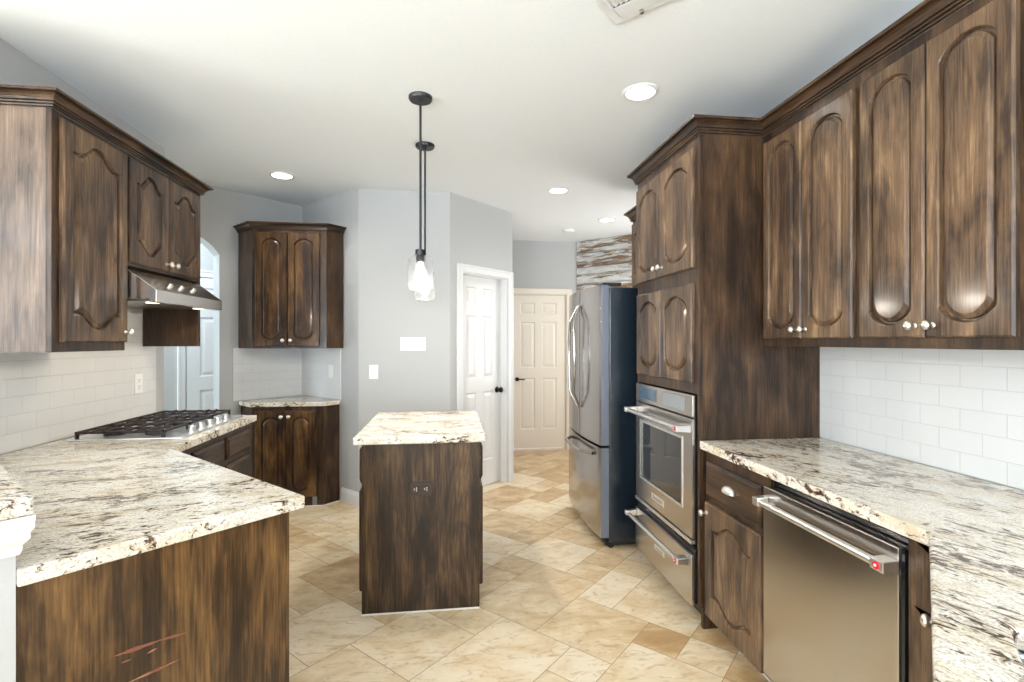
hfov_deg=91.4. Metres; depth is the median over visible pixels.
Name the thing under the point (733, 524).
base cabinet
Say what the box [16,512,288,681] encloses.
base cabinet
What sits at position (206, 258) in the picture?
wall
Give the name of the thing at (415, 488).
receptacle
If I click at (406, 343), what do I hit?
light switch
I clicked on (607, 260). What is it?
wall
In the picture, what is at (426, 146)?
pendant light
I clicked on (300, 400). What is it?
countertop
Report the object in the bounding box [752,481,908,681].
dishwasher
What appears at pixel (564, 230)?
recessed light
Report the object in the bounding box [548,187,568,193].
recessed light
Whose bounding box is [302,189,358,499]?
wall
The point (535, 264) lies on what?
wall
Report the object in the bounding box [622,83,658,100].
recessed light
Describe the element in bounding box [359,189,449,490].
wall
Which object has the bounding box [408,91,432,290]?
pendant light
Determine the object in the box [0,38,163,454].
wall
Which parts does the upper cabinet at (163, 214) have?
door, frame, knob, panel, door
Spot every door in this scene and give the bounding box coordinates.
[186,278,212,414]
[463,275,502,485]
[513,295,564,447]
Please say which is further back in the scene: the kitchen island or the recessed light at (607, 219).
the recessed light at (607, 219)
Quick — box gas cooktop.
[65,409,244,441]
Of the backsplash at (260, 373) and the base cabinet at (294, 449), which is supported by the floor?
the base cabinet at (294, 449)
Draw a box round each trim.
[0,513,35,558]
[177,270,212,412]
[457,263,512,481]
[513,288,571,448]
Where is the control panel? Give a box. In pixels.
[775,481,908,545]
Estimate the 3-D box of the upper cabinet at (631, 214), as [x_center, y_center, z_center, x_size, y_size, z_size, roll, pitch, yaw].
[1.207,-0.770,3.823,0.330,0.670,1.115,0,0,-7]
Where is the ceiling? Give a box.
[0,0,923,241]
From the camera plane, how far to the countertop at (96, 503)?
1.53 m
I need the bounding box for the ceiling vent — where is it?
[596,0,671,23]
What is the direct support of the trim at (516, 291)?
attached to the wall at (535, 264)
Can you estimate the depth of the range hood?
2.64 m
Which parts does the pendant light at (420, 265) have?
rod, lamp shade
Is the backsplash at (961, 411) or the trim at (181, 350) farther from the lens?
the trim at (181, 350)
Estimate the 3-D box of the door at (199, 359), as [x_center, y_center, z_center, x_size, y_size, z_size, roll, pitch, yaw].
[-2.931,0.378,5.170,0.036,2.010,0.780,0,0,38]
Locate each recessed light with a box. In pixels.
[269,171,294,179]
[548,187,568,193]
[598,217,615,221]
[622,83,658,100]
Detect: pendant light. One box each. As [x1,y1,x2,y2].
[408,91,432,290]
[415,141,434,300]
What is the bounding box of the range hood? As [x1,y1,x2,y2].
[127,267,221,310]
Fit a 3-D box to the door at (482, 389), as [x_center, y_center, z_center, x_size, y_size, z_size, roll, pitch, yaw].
[-0.290,0.391,4.723,0.104,1.985,0.620,0,0,38]
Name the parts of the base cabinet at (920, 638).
knob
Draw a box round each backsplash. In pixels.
[0,307,155,453]
[233,348,301,400]
[302,348,340,399]
[820,347,1023,489]
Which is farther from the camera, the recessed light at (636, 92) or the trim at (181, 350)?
the trim at (181, 350)
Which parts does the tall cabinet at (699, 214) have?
door, door, handle, warming drawer, frame, door, door, panel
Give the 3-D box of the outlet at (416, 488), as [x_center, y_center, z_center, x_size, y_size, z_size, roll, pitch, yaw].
[-0.468,0.761,2.572,0.115,0.070,0.009,0,0,-7]
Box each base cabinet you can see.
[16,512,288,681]
[182,423,250,476]
[241,404,338,505]
[698,451,774,681]
[909,538,932,681]
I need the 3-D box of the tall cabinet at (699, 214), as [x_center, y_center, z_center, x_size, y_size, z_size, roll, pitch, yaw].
[1.125,0.195,2.845,0.746,2.400,0.795,0,0,-7]
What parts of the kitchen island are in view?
drawer, door, drawer, door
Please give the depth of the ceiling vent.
1.91 m
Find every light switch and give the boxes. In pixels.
[369,365,377,378]
[400,337,424,350]
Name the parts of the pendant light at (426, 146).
rod, lamp shade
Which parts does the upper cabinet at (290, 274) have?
door, frame, crown, door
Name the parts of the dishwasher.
handle, trim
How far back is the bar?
1.05 m
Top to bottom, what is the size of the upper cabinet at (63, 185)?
0.968 m
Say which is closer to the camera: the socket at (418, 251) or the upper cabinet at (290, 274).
the socket at (418, 251)
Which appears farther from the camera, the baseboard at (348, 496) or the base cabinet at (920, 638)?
the baseboard at (348, 496)
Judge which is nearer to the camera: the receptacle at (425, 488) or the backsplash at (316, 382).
the receptacle at (425, 488)
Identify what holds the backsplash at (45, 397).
attached to the wall at (16, 68)
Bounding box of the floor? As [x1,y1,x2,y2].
[289,447,768,681]
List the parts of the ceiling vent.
damper plate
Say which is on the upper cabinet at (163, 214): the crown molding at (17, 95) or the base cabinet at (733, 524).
the crown molding at (17, 95)
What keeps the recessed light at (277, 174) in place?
in the ceiling
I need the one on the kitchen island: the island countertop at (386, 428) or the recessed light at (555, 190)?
the island countertop at (386, 428)
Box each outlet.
[134,374,142,393]
[328,365,332,377]
[410,482,431,495]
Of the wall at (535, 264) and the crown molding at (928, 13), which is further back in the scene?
the wall at (535, 264)
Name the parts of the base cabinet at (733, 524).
knob, cup pull, door, drawer, frame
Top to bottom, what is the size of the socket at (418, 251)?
0.072 m
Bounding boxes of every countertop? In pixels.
[0,415,304,586]
[239,395,339,406]
[353,411,485,444]
[700,438,1023,681]
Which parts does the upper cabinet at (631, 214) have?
crown, door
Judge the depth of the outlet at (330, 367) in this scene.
4.45 m
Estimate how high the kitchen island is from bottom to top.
0.877 m
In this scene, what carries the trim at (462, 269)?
attached to the wall at (480, 233)
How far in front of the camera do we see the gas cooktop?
2.63 m
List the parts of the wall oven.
handle, window trim, door, control panel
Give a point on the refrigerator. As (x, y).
(602, 329)
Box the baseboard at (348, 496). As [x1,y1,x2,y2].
[340,487,358,506]
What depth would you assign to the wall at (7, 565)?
1.04 m
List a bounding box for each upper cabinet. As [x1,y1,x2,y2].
[0,105,134,352]
[125,151,199,345]
[233,221,346,348]
[624,206,637,287]
[763,73,861,347]
[860,0,1023,349]
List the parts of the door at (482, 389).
knob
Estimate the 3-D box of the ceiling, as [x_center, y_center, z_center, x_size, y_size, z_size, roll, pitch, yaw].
[-1.874,-1.345,1.276,9.400,0.120,11.800,0,0,-7]
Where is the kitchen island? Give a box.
[359,442,482,615]
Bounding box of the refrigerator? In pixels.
[565,282,637,547]
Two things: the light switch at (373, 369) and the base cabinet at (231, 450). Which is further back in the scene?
the light switch at (373, 369)
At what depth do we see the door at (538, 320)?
6.45 m
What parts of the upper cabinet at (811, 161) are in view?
door, knob, knob, door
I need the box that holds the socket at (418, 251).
[415,249,425,254]
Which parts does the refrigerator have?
handle, door, handle, handle, freezer drawer, door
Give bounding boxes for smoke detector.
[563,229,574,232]
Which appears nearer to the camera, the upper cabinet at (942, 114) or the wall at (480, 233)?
the upper cabinet at (942, 114)
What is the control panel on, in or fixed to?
in the dishwasher
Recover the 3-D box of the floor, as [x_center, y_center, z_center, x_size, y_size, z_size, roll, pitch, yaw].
[-1.868,1.396,1.444,9.910,0.002,12.332,0,0,-7]
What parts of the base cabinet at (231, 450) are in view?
drawer, drawer, drawer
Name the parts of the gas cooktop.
burner, burner, control knob, control knob, control knob, control knob, control knob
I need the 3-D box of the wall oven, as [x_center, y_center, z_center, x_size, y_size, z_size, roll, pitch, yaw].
[1.071,0.630,2.837,0.644,0.730,0.748,0,0,-7]
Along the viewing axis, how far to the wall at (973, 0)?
1.96 m
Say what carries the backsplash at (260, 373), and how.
attached to the wall at (221, 209)
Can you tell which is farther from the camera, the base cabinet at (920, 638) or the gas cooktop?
the gas cooktop
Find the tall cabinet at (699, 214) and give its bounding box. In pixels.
[625,133,820,628]
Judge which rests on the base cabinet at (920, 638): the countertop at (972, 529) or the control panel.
the countertop at (972, 529)
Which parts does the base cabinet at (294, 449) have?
door, door, metal plate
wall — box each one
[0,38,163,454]
[0,556,15,681]
[164,243,212,412]
[170,177,301,414]
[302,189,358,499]
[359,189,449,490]
[450,192,511,481]
[512,240,577,293]
[577,234,632,291]
[765,0,1023,490]
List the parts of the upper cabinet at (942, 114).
door, knob, knob, door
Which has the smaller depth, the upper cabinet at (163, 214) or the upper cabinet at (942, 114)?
the upper cabinet at (942, 114)
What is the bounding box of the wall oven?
[624,383,696,544]
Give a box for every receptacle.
[413,486,418,492]
[423,486,428,491]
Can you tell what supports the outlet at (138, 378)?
attached to the wall at (16, 68)
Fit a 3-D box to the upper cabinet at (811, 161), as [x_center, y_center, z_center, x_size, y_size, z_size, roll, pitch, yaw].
[1.402,-0.490,2.183,0.378,1.030,0.588,0,0,-7]
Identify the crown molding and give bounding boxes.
[0,84,213,195]
[627,0,972,184]
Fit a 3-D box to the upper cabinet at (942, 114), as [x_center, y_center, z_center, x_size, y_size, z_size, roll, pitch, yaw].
[1.474,-0.490,1.613,0.378,1.030,0.560,0,0,-7]
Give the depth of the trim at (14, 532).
1.04 m
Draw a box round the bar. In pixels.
[0,466,33,520]
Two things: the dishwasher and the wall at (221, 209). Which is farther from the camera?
the wall at (221, 209)
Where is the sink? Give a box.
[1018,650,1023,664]
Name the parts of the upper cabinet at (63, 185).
frame, door, knob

